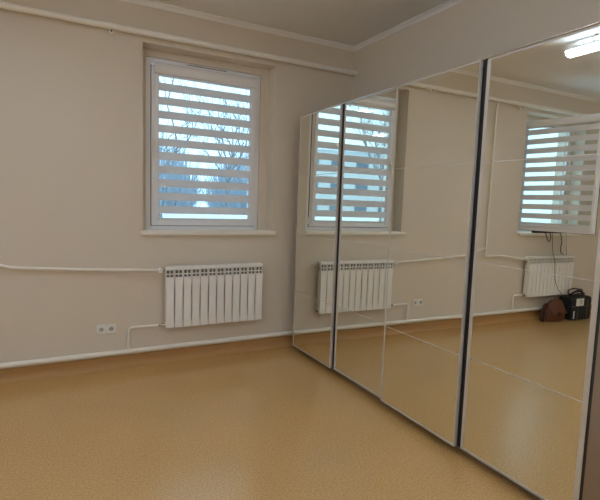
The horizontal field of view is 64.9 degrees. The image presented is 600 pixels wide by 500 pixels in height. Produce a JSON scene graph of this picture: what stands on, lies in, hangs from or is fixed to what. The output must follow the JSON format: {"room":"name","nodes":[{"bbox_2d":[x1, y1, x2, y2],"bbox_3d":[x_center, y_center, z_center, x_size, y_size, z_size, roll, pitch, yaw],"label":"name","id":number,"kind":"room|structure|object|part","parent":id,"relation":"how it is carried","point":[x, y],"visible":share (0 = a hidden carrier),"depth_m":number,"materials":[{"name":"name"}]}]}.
{"room":"exercise studio","nodes":[
{"label":"exercise studio","id":0,"kind":"room"},
{"bbox_2d":[0,0,353,369],"bbox_3d":[-2.372,-0.545,3.916,6.394,3.215,0.400,-1,7,-28],"label":"wall","id":1,"kind":"structure","parent":0,"point":[73,95],"depth_m":4.06,"materials":[{"name":"beige paint"}]},
{"bbox_2d":[96,323,115,334],"bbox_3d":[-1.716,0.701,4.177,0.163,0.086,0.021,-1,7,-28],"label":"wall socket","id":2,"kind":"object","parent":1,"relation":"attached to","point":[105,328],"visible":1,"depth_m":4.18,"materials":[{"name":"white plastic"}]},
{"bbox_3d":[-1.754,0.702,4.162,0.081,0.086,0.011,-1,7,-28],"label":"socket plate","id":3,"kind":"part","parent":2,"relation":"part of","materials":[{"name":"white plastic"}]},
{"bbox_3d":[-1.682,0.700,4.201,0.081,0.086,0.011,-1,7,-28],"label":"socket plate","id":4,"kind":"part","parent":2,"relation":"part of","materials":[{"name":"white plastic"}]},
{"bbox_2d":[0,335,292,383],"bbox_3d":[-2.318,1.024,3.879,6.394,0.105,0.040,-1,7,-28],"label":"baseboard","id":5,"kind":"structure","parent":1,"relation":"attached to","point":[130,360],"depth_m":4.33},
{"bbox_2d":[0,330,292,368],"bbox_3d":[-2.309,0.930,3.859,6.394,0.047,0.063,-1,7,-28],"label":"pipe","id":6,"kind":"object","parent":1,"relation":"attached to","point":[274,334],"visible":0.88,"depth_m":4.27,"materials":[{"name":"beige paint"}]},
{"bbox_2d":[0,1,357,75],"bbox_3d":[-2.213,-1.819,3.570,6.394,0.096,0.092,-1,7,-28],"label":"pipe","id":7,"kind":"object","parent":1,"relation":"attached to","point":[3,5],"visible":1,"depth_m":4.08,"materials":[{"name":"beige paint"}]},
{"bbox_2d":[140,57,274,234],"bbox_3d":[-0.882,-0.959,4.558,1.322,1.612,0.313,-1,7,-28],"label":"window","id":8,"kind":"structure","parent":1,"relation":"in","point":[164,226],"depth_m":4.49,"materials":[{"name":"white plastic"}]},
{"bbox_3d":[-1.338,-0.935,4.358,0.028,0.170,0.060,-1,7,-28],"label":"handle","id":9,"kind":"part","parent":8,"relation":"part of","materials":[{"name":"white plastic"}]},
{"bbox_2d":[154,61,257,222],"bbox_3d":[-0.901,-0.996,4.587,1.009,1.466,0.058,-1,7,-28],"label":"roller blind","id":10,"kind":"object","parent":8,"relation":"attached to","point":[160,69],"visible":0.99,"depth_m":4.58,"materials":[{"name":"white fabric"}]},
{"bbox_3d":[-0.935,-0.306,4.669,0.933,0.015,0.015,-1,7,-28],"label":"rail","id":11,"kind":"part","parent":10,"relation":"part of","materials":[{"name":"white plastic"}]},
{"bbox_3d":[-0.451,-1.314,4.794,0.003,0.660,0.013,-1,7,-28],"label":"bead chain","id":12,"kind":"part","parent":10,"relation":"part of","materials":[{"name":"white plastic"}]},
{"bbox_2d":[186,65,226,73],"bbox_3d":[-0.895,-1.735,4.549,0.400,0.032,0.022,-1,7,-28],"label":"vent","id":13,"kind":"object","parent":8,"relation":"attached to","point":[191,66],"depth_m":4.54,"materials":[{"name":"grey plastic"}]},
{"bbox_3d":[-0.888,-0.173,4.600,1.322,0.040,0.230,-1,7,-28],"label":"sill","id":14,"kind":"part","parent":8,"relation":"part of","materials":[{"name":"white plastic"}]},
{"bbox_2d":[158,263,262,327],"bbox_3d":[-0.851,0.420,4.553,1.039,0.567,0.124,-1,7,-28],"label":"radiator","id":15,"kind":"object","parent":1,"relation":"attached to","point":[193,297],"visible":1,"depth_m":4.50,"materials":[{"name":"white metal"}]},
{"bbox_2d":[0,264,157,271],"bbox_3d":[-1.937,0.120,3.948,1.448,0.174,0.041,-1,6,-27],"label":"supply pipe","id":16,"kind":"object","parent":15,"relation":"attached to","point":[1,265],"visible":1,"depth_m":3.97,"materials":[{"name":"beige paint"}]},
{"bbox_2d":[127,324,157,348],"bbox_3d":[-1.431,0.787,4.290,0.271,0.214,0.022,0,6,-21],"label":"pipe","id":17,"kind":"object","parent":15,"relation":"attached to","point":[152,325],"visible":1,"depth_m":4.25,"materials":[{"name":"beige paint"}]},
{"bbox_2d":[120,0,353,51],"bbox_3d":[-2.217,-2.101,3.565,6.394,0.040,0.040,-1,7,-28],"label":"crown molding","id":18,"kind":"structure","parent":1,"relation":"attached to","point":[148,3],"depth_m":4.44,"materials":[{"name":"white plastic"}]},
{"bbox_2d":[0,346,538,499],"bbox_3d":[-0.887,1.463,1.241,6.794,0.150,6.900,-1,7,-28],"label":"floor","id":19,"kind":"structure","parent":0,"point":[280,423],"depth_m":3.02,"materials":[{"name":"beige laminate"}]},
{"bbox_2d":[293,85,398,405],"bbox_3d":[0.595,-0.071,4.279,0.657,2.392,1.492,-1,6,-27],"label":"wardrobe","id":20,"kind":"object","parent":19,"relation":"on","point":[346,149],"visible":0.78,"depth_m":4.02,"materials":[{"name":"grey mirror"}]},
{"bbox_3d":[0.111,0.733,4.542,0.006,0.564,0.726,-1,6,-27],"label":"mirror panel","id":21,"kind":"part","parent":20,"relation":"part of","materials":[{"name":"silver metal"}]},
{"bbox_3d":[0.131,0.162,4.485,0.005,0.576,0.726,-1,6,-27],"label":"mirror panel","id":22,"kind":"part","parent":20,"relation":"part of","materials":[{"name":"silver metal"}]},
{"bbox_3d":[0.151,-0.415,4.428,0.006,0.576,0.726,-1,6,-27],"label":"mirror panel","id":23,"kind":"part","parent":20,"relation":"part of","materials":[{"name":"silver metal"}]},
{"bbox_3d":[0.146,-0.127,4.463,0.024,2.320,0.743,-1,6,-27],"label":"door frame","id":24,"kind":"part","parent":20,"relation":"part of","materials":[{"name":"metal"}]},
{"bbox_3d":[0.171,-0.988,4.372,0.005,0.569,0.726,-1,6,-27],"label":"mirror panel","id":25,"kind":"part","parent":20,"relation":"part of","materials":[{"name":"white"}]},
{"bbox_3d":[0.285,-0.135,4.945,0.593,2.365,0.016,-1,6,-27],"label":"panel","id":26,"kind":"part","parent":20,"relation":"part of","materials":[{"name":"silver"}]},
{"bbox_3d":[0.378,-1.225,4.033,0.043,0.062,1.485,-1,6,-27],"label":"rail","id":27,"kind":"part","parent":20,"relation":"part of","materials":[{"name":"silver metal"}]},
{"bbox_3d":[0.479,0.811,3.888,0.005,0.564,0.668,-1,6,-27],"label":"mirror panel","id":28,"kind":"part","parent":20,"relation":"part of","materials":[{"name":"white"}]},
{"bbox_3d":[0.499,0.240,3.832,0.005,0.576,0.667,-1,6,-27],"label":"mirror panel","id":29,"kind":"part","parent":20,"relation":"part of","materials":[{"name":"silver metal"}]},
{"bbox_3d":[0.517,-0.049,3.805,0.024,2.320,0.716,-1,6,-27],"label":"door frame","id":30,"kind":"part","parent":20,"relation":"part of","materials":[{"name":"metal"}]},
{"bbox_3d":[0.519,-0.337,3.775,0.006,0.576,0.667,-1,6,-27],"label":"mirror panel","id":31,"kind":"part","parent":20,"relation":"part of","materials":[{"name":"silver metal"}]},
{"bbox_3d":[0.539,-0.910,3.718,0.005,0.569,0.668,-1,6,-27],"label":"mirror panel","id":32,"kind":"part","parent":20,"relation":"part of","materials":[{"name":"white"}]},
{"bbox_2d":[380,21,599,499],"bbox_3d":[1.286,0.084,2.953,0.657,2.392,1.513,-1,6,-27],"label":"wardrobe","id":33,"kind":"object","parent":19,"relation":"on","point":[491,343],"visible":1,"depth_m":2.61,"materials":[{"name":"grey mirror"}]},
{"bbox_3d":[0.797,0.887,3.224,0.005,0.564,0.728,-1,6,-27],"label":"mirror panel","id":34,"kind":"part","parent":33,"relation":"part of","materials":[{"name":"white"}]},
{"bbox_3d":[0.817,0.317,3.167,0.005,0.576,0.728,-1,6,-27],"label":"mirror panel","id":35,"kind":"part","parent":33,"relation":"part of","materials":[{"name":"silver metal"}]},
{"bbox_3d":[0.837,-0.260,3.110,0.005,0.576,0.728,-1,6,-27],"label":"mirror panel","id":36,"kind":"part","parent":33,"relation":"part of","materials":[{"name":"silver metal"}]},
{"bbox_3d":[0.832,0.028,3.145,0.024,2.320,0.745,-1,6,-27],"label":"door frame","id":37,"kind":"part","parent":33,"relation":"part of","materials":[{"name":"metal"}]},
{"bbox_3d":[0.857,-0.834,3.053,0.005,0.569,0.728,-1,6,-27],"label":"mirror panel","id":38,"kind":"part","parent":33,"relation":"part of","materials":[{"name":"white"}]},
{"bbox_3d":[1.277,1.203,3.081,0.593,0.020,1.474,-1,6,-27],"label":"panel","id":39,"kind":"part","parent":33,"relation":"part of","materials":[{"name":"metal"}]},
{"bbox_3d":[1.572,0.062,3.101,0.008,2.265,1.474,-1,6,-27],"label":"panel","id":40,"kind":"part","parent":33,"relation":"part of","materials":[{"name":"black metal"}]},
{"bbox_3d":[1.069,-1.070,2.707,0.043,0.062,1.506,-1,6,-27],"label":"rail","id":41,"kind":"part","parent":33,"relation":"part of","materials":[{"name":"silver metal"}]},
{"bbox_3d":[1.170,0.966,2.561,0.005,0.564,0.686,-1,6,-27],"label":"mirror panel","id":42,"kind":"part","parent":33,"relation":"part of","materials":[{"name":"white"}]},
{"bbox_3d":[1.208,0.107,2.477,0.024,2.320,0.735,-1,6,-27],"label":"door frame","id":43,"kind":"part","parent":33,"relation":"part of","materials":[{"name":"metal"}]},
{"bbox_3d":[1.190,0.395,2.504,0.005,0.576,0.686,-1,6,-27],"label":"mirror panel","id":44,"kind":"part","parent":33,"relation":"part of","materials":[{"name":"silver metal"}]},
{"bbox_3d":[1.210,-0.182,2.447,0.005,0.576,0.686,-1,6,-27],"label":"mirror panel","id":45,"kind":"part","parent":33,"relation":"part of","materials":[{"name":"silver metal"}]},
{"bbox_3d":[1.230,-0.755,2.390,0.005,0.569,0.686,-1,6,-27],"label":"mirror panel","id":46,"kind":"part","parent":33,"relation":"part of","materials":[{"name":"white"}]},
{"bbox_3d":[1.650,0.174,2.310,0.605,2.365,0.016,-1,6,-27],"label":"panel","id":47,"kind":"part","parent":33,"relation":"part of","materials":[{"name":"grey laminate"}]},
{"bbox_2d":[150,0,448,45],"bbox_3d":[-0.778,-1.884,0.906,6.794,0.150,6.900,-1,7,-28],"label":"ceiling","id":48,"kind":"structure","parent":0,"point":[348,22],"depth_m":4.21,"materials":[{"name":"white paint"}]},
{"bbox_2d":[352,0,599,99],"bbox_3d":[2.069,-0.273,2.637,0.200,3.215,6.900,-1,7,-28],"label":"wall","id":49,"kind":"structure","parent":0,"point":[467,31],"depth_m":3.79,"materials":[{"name":"beige paint"}]},
{"bbox_2d":[353,0,465,51],"bbox_3d":[2.062,-1.839,2.335,0.040,0.040,6.300,-1,7,-28],"label":"crown molding","id":50,"kind":"structure","parent":49,"relation":"attached to","point":[450,3],"depth_m":4.29,"materials":[{"name":"white plastic"}]},
{"bbox_3d":[-35.183,-5.127,65.668,140.000,0.300,139.550,-1,6,-28],"label":"ground","id":51,"kind":"structure","parent":0,"visible":0},
{"bbox_2d":[159,77,211,217],"bbox_3d":[-5.436,-3.291,14.564,5.633,8.169,5.284,2,6,2],"label":"bare tree","id":52,"kind":"object","parent":51,"relation":"on","point":[191,110],"visible":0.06,"depth_m":15.42,"materials":[{"name":"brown plant"}]},
{"bbox_2d":[162,214,246,218],"bbox_3d":[-4.418,-0.867,21.406,72.000,2.137,11.000,-1,7,-28],"label":"snow bank","id":53,"kind":"object","parent":51,"relation":"on","point":[163,215],"visible":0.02,"depth_m":19.76,"materials":[{"name":"white snow"}]},
{"bbox_2d":[159,132,207,206],"bbox_3d":[-7.487,-3.840,23.411,6.030,4.790,3.046,-1,7,-30],"label":"bush","id":54,"kind":"object","parent":53,"relation":"on","point":[174,163],"visible":0.17,"depth_m":23.46,"materials":[{"name":"plant"}]},
{"bbox_2d":[190,82,248,207],"bbox_3d":[-3.383,-4.526,22.266,5.591,7.442,4.892,-4,8,-43],"label":"bare tree","id":55,"kind":"object","parent":53,"relation":"on","point":[225,101],"visible":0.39,"depth_m":22.47,"materials":[{"name":"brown plant"}]},
{"bbox_2d":[201,144,247,207],"bbox_3d":[-2.751,-3.975,27.102,6.257,4.630,3.244,-1,7,-28],"label":"bush","id":56,"kind":"object","parent":53,"relation":"on","point":[241,168],"visible":0.12,"depth_m":25.91,"materials":[{"name":"plant"}]}
]}

